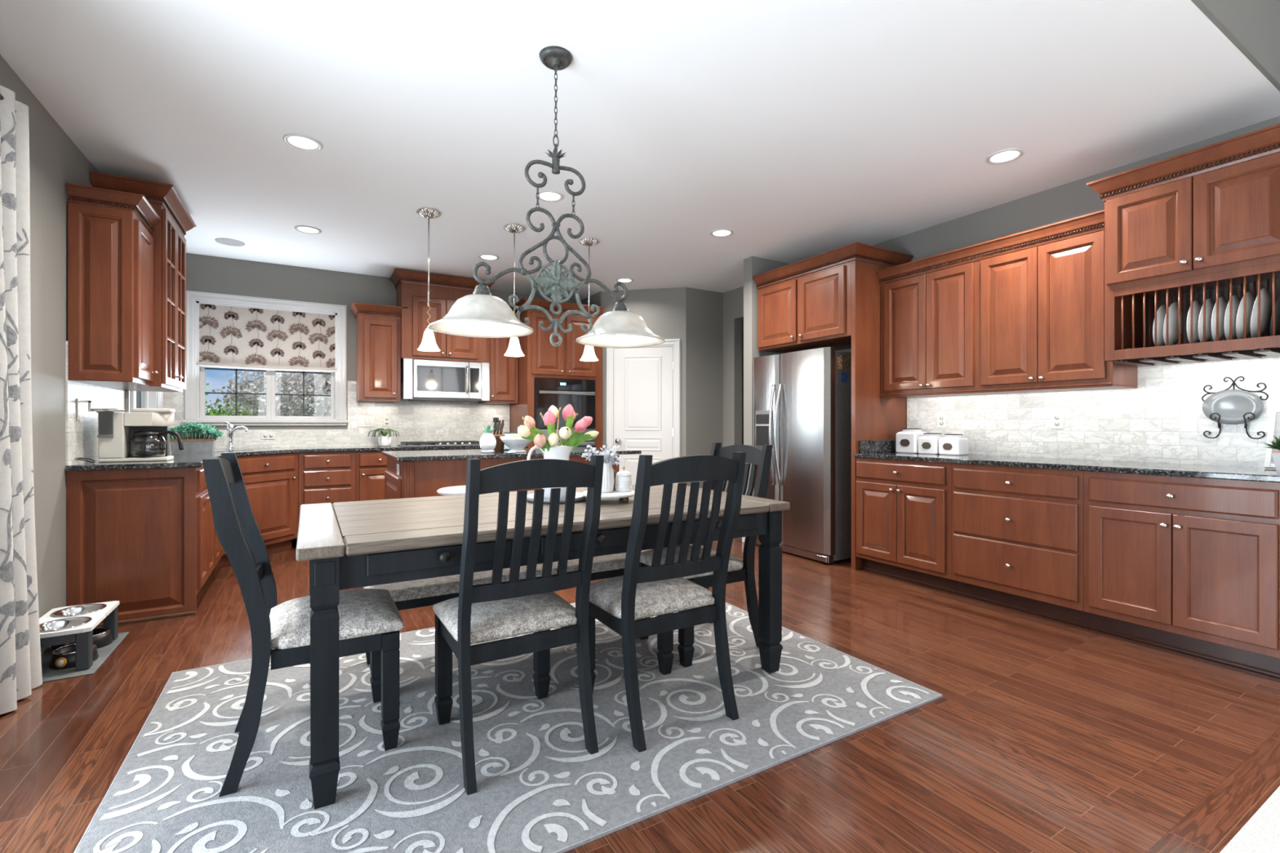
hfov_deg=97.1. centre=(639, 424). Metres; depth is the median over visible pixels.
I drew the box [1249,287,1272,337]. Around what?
plate
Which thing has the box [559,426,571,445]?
tulip
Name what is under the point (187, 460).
countertop
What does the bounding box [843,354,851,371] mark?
photo
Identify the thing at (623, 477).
lidded jar
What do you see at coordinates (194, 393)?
window
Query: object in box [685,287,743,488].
wall
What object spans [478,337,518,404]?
upper cabinet
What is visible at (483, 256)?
recessed light
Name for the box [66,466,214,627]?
base cabinet
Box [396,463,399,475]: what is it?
wall outlet
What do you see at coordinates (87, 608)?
steel bowl
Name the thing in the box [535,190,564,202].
recessed light
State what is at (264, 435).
wall outlet
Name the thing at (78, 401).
towel holder
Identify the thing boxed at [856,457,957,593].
base cabinet
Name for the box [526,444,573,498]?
water pitcher
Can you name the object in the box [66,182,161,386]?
upper cabinet
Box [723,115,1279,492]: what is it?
wall
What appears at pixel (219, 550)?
base cabinet
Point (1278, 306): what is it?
glass plate
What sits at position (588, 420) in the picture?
tulip
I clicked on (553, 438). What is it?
tulip
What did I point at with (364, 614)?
seat cushion
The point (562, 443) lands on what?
tulip
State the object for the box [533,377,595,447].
wall oven
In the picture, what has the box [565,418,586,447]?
tulip
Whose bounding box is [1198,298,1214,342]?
plate
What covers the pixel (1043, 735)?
floor
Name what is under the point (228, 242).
ceiling speaker
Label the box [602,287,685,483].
wall
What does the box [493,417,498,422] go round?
charger
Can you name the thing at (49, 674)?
mat
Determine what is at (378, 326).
upper cabinet
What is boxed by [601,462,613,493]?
vase
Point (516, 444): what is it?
fruit bowl
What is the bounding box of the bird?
[613,469,616,490]
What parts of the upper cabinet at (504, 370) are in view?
door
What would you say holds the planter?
on the countertop at (187, 460)
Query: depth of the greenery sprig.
2.66 m
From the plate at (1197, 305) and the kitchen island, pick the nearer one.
the plate at (1197, 305)
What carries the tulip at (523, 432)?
in the water pitcher
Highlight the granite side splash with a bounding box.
[858,440,896,453]
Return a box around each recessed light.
[282,133,322,151]
[293,225,321,234]
[478,253,499,260]
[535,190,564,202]
[615,277,633,283]
[710,228,733,237]
[985,147,1024,164]
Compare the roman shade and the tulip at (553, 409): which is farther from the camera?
the roman shade
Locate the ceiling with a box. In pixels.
[0,0,1279,300]
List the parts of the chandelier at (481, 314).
lamp shade, bulb, arm, link chain, crown, finial stem, chain, link chain, arm, lamp shade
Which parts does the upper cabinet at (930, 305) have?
door, crown moulding, rope trim, light rail, door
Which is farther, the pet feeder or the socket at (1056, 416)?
the socket at (1056, 416)
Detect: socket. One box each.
[1054,414,1059,419]
[1054,421,1059,426]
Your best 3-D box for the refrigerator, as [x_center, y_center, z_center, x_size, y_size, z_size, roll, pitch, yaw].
[1.565,0.248,5.112,0.798,1.753,0.924,0,0,-30]
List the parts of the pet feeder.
leg, leg, leg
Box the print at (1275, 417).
[1271,413,1279,463]
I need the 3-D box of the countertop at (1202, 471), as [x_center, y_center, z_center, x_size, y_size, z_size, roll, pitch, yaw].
[2.627,0.240,3.446,0.663,0.030,2.647,0,0,-30]
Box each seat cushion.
[269,588,404,648]
[363,552,626,601]
[432,591,577,644]
[575,575,714,620]
[640,544,743,578]
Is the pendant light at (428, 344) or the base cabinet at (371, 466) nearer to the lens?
the pendant light at (428, 344)
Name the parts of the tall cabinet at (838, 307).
door, door, rope trim, crown moulding, panel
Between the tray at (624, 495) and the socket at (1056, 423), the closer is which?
the tray at (624, 495)
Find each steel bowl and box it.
[39,616,92,631]
[50,603,106,617]
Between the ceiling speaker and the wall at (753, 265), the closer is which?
the ceiling speaker
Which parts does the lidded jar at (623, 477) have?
lid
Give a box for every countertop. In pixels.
[66,444,528,471]
[381,446,641,461]
[853,452,1279,482]
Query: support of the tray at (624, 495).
on the dining table
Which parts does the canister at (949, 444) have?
lid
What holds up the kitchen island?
on the floor at (1043, 735)
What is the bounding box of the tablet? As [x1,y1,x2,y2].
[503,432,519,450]
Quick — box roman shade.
[196,303,337,372]
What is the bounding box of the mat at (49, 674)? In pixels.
[40,631,128,682]
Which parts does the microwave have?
door, door glass, handle, control panel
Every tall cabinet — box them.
[509,297,604,448]
[752,241,913,569]
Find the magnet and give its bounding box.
[841,372,847,382]
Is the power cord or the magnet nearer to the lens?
the power cord
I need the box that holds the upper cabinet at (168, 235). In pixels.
[89,170,195,391]
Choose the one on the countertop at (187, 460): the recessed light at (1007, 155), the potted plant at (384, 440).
the potted plant at (384, 440)
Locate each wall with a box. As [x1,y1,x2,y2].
[0,54,137,617]
[186,253,579,432]
[580,291,602,306]
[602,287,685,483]
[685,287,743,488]
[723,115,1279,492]
[743,256,805,496]
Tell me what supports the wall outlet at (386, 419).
attached to the wall tile at (414, 420)
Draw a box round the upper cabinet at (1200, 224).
[1086,123,1279,366]
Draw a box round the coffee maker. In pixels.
[96,408,183,462]
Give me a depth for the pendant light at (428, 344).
4.24 m
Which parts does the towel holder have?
arm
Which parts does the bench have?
leg, seat rail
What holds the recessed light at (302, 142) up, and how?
in the ceiling
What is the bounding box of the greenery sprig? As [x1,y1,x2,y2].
[522,407,585,446]
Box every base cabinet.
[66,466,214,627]
[214,529,224,567]
[215,452,298,567]
[298,451,355,518]
[355,450,395,501]
[410,448,470,450]
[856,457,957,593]
[951,462,1089,627]
[1084,471,1279,678]
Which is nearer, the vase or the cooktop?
the vase
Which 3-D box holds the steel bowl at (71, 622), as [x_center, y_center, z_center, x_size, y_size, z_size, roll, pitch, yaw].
[-2.714,0.963,2.657,0.201,0.054,0.201,0,0,-30]
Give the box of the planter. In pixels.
[169,422,222,453]
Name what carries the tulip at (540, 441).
in the water pitcher
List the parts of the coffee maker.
carafe lid, plate, carafe handle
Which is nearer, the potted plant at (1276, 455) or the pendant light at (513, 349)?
the potted plant at (1276, 455)
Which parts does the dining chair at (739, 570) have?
leg, leg, leg, seat rail, rail, leg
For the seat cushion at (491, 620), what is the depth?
1.97 m
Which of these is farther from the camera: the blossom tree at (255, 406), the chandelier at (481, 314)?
the blossom tree at (255, 406)
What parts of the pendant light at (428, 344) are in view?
rod, lamp shade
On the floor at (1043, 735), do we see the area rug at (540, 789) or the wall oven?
the area rug at (540, 789)
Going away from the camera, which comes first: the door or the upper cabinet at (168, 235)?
the upper cabinet at (168, 235)
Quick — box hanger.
[1201,376,1268,439]
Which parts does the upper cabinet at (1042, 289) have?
door, crown moulding, rope trim, light rail, door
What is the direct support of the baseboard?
attached to the wall at (55, 161)
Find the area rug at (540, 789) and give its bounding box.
[73,602,942,852]
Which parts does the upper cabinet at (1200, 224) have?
door, knob, crown moulding, rope trim, stemware rail, knob, door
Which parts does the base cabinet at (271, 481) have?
drawer, door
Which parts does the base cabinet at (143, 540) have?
shoe moulding, drawer, door, door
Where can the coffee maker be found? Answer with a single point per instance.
(141, 434)
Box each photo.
[837,355,842,368]
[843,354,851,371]
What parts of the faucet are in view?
spout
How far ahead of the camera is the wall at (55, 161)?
2.92 m
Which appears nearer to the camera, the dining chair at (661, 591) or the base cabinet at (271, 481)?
the dining chair at (661, 591)
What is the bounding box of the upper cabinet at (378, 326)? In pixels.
[350,302,407,402]
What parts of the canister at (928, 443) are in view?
lid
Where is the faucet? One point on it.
(230, 429)
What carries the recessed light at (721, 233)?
in the ceiling
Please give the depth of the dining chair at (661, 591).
2.11 m
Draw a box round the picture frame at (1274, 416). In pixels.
[1264,408,1279,468]
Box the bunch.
[581,444,622,466]
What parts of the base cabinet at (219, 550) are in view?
door, door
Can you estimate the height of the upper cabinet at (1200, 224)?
1.029 m
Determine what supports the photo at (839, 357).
attached to the refrigerator
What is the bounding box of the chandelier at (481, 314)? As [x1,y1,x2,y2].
[428,45,664,347]
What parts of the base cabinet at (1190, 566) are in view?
door, knob, knob, knob, drawer, door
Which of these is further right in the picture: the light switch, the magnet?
the magnet
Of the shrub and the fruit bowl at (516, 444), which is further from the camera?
the shrub
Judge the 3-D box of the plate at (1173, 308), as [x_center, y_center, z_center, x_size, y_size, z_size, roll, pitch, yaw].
[2.886,-0.537,3.054,0.247,0.245,0.046,0,0,-30]
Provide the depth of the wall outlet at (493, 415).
6.73 m
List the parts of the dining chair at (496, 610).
leg, seat rail, leg, seat rail, rail, rail, leg, leg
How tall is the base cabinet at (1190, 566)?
0.884 m
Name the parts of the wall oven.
oven door, oven door, control panel, handle, handle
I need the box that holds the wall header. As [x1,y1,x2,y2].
[1191,0,1279,91]
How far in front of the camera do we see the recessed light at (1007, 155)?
3.37 m
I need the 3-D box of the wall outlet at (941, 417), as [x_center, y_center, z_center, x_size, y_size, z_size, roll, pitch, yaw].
[2.394,-0.032,4.489,0.008,0.115,0.075,0,0,-30]
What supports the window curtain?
hanging from the curtain rod
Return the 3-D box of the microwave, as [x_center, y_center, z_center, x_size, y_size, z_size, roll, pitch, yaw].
[-2.144,-0.477,6.218,0.895,0.425,0.464,0,0,-30]
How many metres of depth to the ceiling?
2.87 m
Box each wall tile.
[65,341,164,466]
[164,381,509,448]
[906,355,1279,467]
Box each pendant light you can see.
[416,208,440,351]
[503,223,524,356]
[579,237,599,361]
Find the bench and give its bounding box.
[363,552,637,670]
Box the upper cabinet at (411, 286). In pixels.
[389,268,494,362]
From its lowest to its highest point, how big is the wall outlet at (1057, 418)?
0.115 m
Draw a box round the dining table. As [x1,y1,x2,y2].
[296,483,790,809]
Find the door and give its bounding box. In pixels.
[606,338,680,484]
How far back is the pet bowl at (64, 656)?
2.64 m
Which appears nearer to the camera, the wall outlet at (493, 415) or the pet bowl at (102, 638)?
the pet bowl at (102, 638)
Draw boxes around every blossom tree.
[212,368,321,416]
[257,370,330,416]
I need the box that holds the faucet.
[224,421,248,449]
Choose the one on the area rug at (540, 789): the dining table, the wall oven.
the dining table
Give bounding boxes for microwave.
[402,358,489,401]
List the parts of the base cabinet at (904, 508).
door, drawer, door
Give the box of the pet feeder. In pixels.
[39,600,119,671]
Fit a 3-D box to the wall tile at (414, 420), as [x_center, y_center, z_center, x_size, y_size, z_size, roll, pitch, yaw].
[-2.978,-0.117,6.015,3.250,0.686,0.009,0,0,-30]
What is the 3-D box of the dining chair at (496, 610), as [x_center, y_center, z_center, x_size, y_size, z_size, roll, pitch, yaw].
[-0.453,0.616,2.037,0.456,1.024,0.570,0,0,-30]
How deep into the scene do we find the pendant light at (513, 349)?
4.57 m
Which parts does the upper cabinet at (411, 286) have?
door, rope trim, crown moulding, door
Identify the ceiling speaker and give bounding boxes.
[214,237,244,246]
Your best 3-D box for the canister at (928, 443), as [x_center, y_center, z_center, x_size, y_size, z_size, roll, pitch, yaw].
[2.255,0.146,4.363,0.160,0.158,0.156,0,0,-30]
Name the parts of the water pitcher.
handle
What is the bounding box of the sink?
[214,448,245,451]
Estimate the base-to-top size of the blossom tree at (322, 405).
3.390 m
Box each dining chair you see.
[202,453,404,796]
[432,454,604,795]
[575,451,746,752]
[637,442,772,667]
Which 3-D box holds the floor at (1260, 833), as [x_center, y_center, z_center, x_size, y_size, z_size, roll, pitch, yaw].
[2.515,1.165,-1.125,5.500,0.070,5.514,0,0,-30]
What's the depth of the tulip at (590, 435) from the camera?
2.69 m
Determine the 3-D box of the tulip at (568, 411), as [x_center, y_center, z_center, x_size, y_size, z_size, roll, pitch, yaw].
[-0.342,0.056,2.692,0.056,0.309,0.058,0,0,21]
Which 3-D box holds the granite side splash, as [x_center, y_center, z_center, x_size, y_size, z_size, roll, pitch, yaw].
[1.987,0.175,4.593,0.605,0.100,0.022,0,0,-30]
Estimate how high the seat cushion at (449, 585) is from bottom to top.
0.048 m
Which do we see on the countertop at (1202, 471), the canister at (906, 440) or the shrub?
the canister at (906, 440)
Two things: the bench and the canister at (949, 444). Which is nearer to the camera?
the bench
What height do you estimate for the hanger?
0.338 m
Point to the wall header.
(1253, 26)
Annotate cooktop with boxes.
[397,440,479,447]
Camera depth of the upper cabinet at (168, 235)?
3.69 m
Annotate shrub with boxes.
[198,382,262,420]
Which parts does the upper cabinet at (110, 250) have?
panel, rope trim, crown moulding, door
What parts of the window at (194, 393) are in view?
sash, sill, sash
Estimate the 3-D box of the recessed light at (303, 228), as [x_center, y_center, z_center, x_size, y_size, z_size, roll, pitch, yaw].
[-2.728,-1.599,4.649,0.196,0.008,0.196,0,0,-30]
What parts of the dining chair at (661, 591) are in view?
leg, seat rail, leg, leg, seat rail, rail, rail, leg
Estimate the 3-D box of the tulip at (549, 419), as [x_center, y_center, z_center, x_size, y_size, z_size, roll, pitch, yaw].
[-0.415,0.072,2.609,0.065,0.276,0.061,0,0,-30]
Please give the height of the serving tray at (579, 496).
0.022 m
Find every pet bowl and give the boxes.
[48,641,98,669]
[68,626,112,648]
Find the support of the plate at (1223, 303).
in the upper cabinet at (1200, 224)
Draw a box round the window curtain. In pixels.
[0,84,42,714]
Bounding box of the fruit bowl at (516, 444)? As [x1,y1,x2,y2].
[499,435,532,452]
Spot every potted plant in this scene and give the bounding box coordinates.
[367,428,399,446]
[1258,434,1279,471]
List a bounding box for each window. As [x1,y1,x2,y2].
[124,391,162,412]
[182,290,348,425]
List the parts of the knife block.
knife handle, knife handle, knife handle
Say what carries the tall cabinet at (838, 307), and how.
on the floor at (1043, 735)
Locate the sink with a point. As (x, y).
(220, 450)
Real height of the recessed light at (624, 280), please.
0.008 m
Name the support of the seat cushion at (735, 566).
on the dining chair at (739, 570)
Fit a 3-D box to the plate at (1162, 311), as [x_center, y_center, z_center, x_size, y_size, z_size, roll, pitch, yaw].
[2.864,-0.534,3.092,0.242,0.241,0.041,0,0,-30]
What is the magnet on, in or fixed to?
attached to the refrigerator
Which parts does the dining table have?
leg, leg, drawer, knob, drawer, knob, drawer, knob, leg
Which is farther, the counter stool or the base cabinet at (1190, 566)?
the counter stool
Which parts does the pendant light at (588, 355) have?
rod, lamp shade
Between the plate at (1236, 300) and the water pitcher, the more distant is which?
the plate at (1236, 300)
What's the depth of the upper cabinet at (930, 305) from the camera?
4.19 m
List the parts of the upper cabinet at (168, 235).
crown moulding, rope trim, glazed door, glazed door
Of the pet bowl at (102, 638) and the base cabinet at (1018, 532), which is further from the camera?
the base cabinet at (1018, 532)
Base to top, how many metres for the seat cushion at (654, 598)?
0.084 m
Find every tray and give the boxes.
[526,492,586,503]
[582,490,635,502]
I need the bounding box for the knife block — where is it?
[490,419,505,451]
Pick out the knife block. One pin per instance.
(497, 431)
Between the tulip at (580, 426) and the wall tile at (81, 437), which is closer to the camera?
the tulip at (580, 426)
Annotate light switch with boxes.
[357,416,374,426]
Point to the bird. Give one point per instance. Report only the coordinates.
(615, 472)
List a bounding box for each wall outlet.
[261,431,275,439]
[382,415,390,426]
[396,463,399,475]
[492,414,498,424]
[937,413,946,427]
[1051,411,1063,429]
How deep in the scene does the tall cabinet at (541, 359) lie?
6.47 m
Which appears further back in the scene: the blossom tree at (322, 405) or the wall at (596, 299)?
the blossom tree at (322, 405)
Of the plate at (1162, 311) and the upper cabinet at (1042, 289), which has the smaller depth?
the plate at (1162, 311)
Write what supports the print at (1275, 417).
attached to the picture frame at (1274, 416)
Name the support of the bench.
on the area rug at (540, 789)
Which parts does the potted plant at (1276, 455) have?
pot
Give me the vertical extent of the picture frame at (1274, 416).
0.306 m
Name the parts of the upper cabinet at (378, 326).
rope trim, crown moulding, door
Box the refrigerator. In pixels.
[752,346,851,563]
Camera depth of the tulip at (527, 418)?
2.61 m
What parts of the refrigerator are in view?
freezer door, handle, handle, fridge door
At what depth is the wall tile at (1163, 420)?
3.42 m
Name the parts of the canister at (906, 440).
lid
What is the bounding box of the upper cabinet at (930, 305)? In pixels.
[876,244,999,398]
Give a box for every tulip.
[517,425,545,451]
[524,415,543,435]
[533,433,550,451]
[542,410,555,447]
[547,432,559,447]
[548,404,558,432]
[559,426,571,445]
[561,411,575,445]
[562,404,573,445]
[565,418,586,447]
[567,416,592,446]
[567,431,598,449]
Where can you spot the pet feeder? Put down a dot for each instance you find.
(82, 635)
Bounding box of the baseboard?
[40,645,51,654]
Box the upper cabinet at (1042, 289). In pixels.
[974,209,1137,394]
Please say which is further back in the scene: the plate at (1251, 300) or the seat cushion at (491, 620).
the plate at (1251, 300)
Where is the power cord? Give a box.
[75,457,95,462]
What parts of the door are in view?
handle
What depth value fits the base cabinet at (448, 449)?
5.78 m
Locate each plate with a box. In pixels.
[1152,304,1166,346]
[1163,302,1183,345]
[1186,300,1202,343]
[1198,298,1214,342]
[1211,297,1227,341]
[1223,294,1240,340]
[1235,291,1255,338]
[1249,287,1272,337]
[1275,301,1279,334]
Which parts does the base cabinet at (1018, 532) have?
drawer, drawer, drawer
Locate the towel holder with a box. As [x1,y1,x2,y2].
[76,398,124,421]
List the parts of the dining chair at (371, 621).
rail, leg, leg, rail, seat rail, leg, leg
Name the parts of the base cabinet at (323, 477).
drawer, drawer, drawer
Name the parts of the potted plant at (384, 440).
pot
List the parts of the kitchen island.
door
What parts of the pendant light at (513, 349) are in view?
rod, lamp shade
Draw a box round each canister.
[895,428,927,453]
[917,433,942,454]
[938,434,968,455]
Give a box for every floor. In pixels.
[0,537,1279,852]
[1219,786,1279,852]
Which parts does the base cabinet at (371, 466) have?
drawer, door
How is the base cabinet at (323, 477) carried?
on the floor at (1043, 735)
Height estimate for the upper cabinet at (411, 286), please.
0.895 m
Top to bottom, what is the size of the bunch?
0.111 m
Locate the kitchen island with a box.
[384,454,618,499]
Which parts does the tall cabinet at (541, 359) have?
door, crown moulding, rope trim, door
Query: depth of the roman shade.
5.61 m
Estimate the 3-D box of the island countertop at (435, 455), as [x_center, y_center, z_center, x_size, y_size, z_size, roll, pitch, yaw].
[-1.079,0.239,4.825,1.958,0.030,0.985,0,0,-30]
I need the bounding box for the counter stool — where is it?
[436,485,495,495]
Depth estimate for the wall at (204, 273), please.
5.73 m
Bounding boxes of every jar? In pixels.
[479,424,496,453]
[615,466,631,492]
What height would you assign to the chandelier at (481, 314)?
1.264 m
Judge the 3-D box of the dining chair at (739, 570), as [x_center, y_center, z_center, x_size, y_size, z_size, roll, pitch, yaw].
[0.328,0.616,2.946,0.570,1.024,0.456,0,0,-30]
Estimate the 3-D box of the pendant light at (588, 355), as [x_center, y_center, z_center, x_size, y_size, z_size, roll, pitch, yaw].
[-0.444,-1.083,4.936,0.175,1.044,0.173,0,0,-30]
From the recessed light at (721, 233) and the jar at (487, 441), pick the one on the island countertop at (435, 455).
the jar at (487, 441)

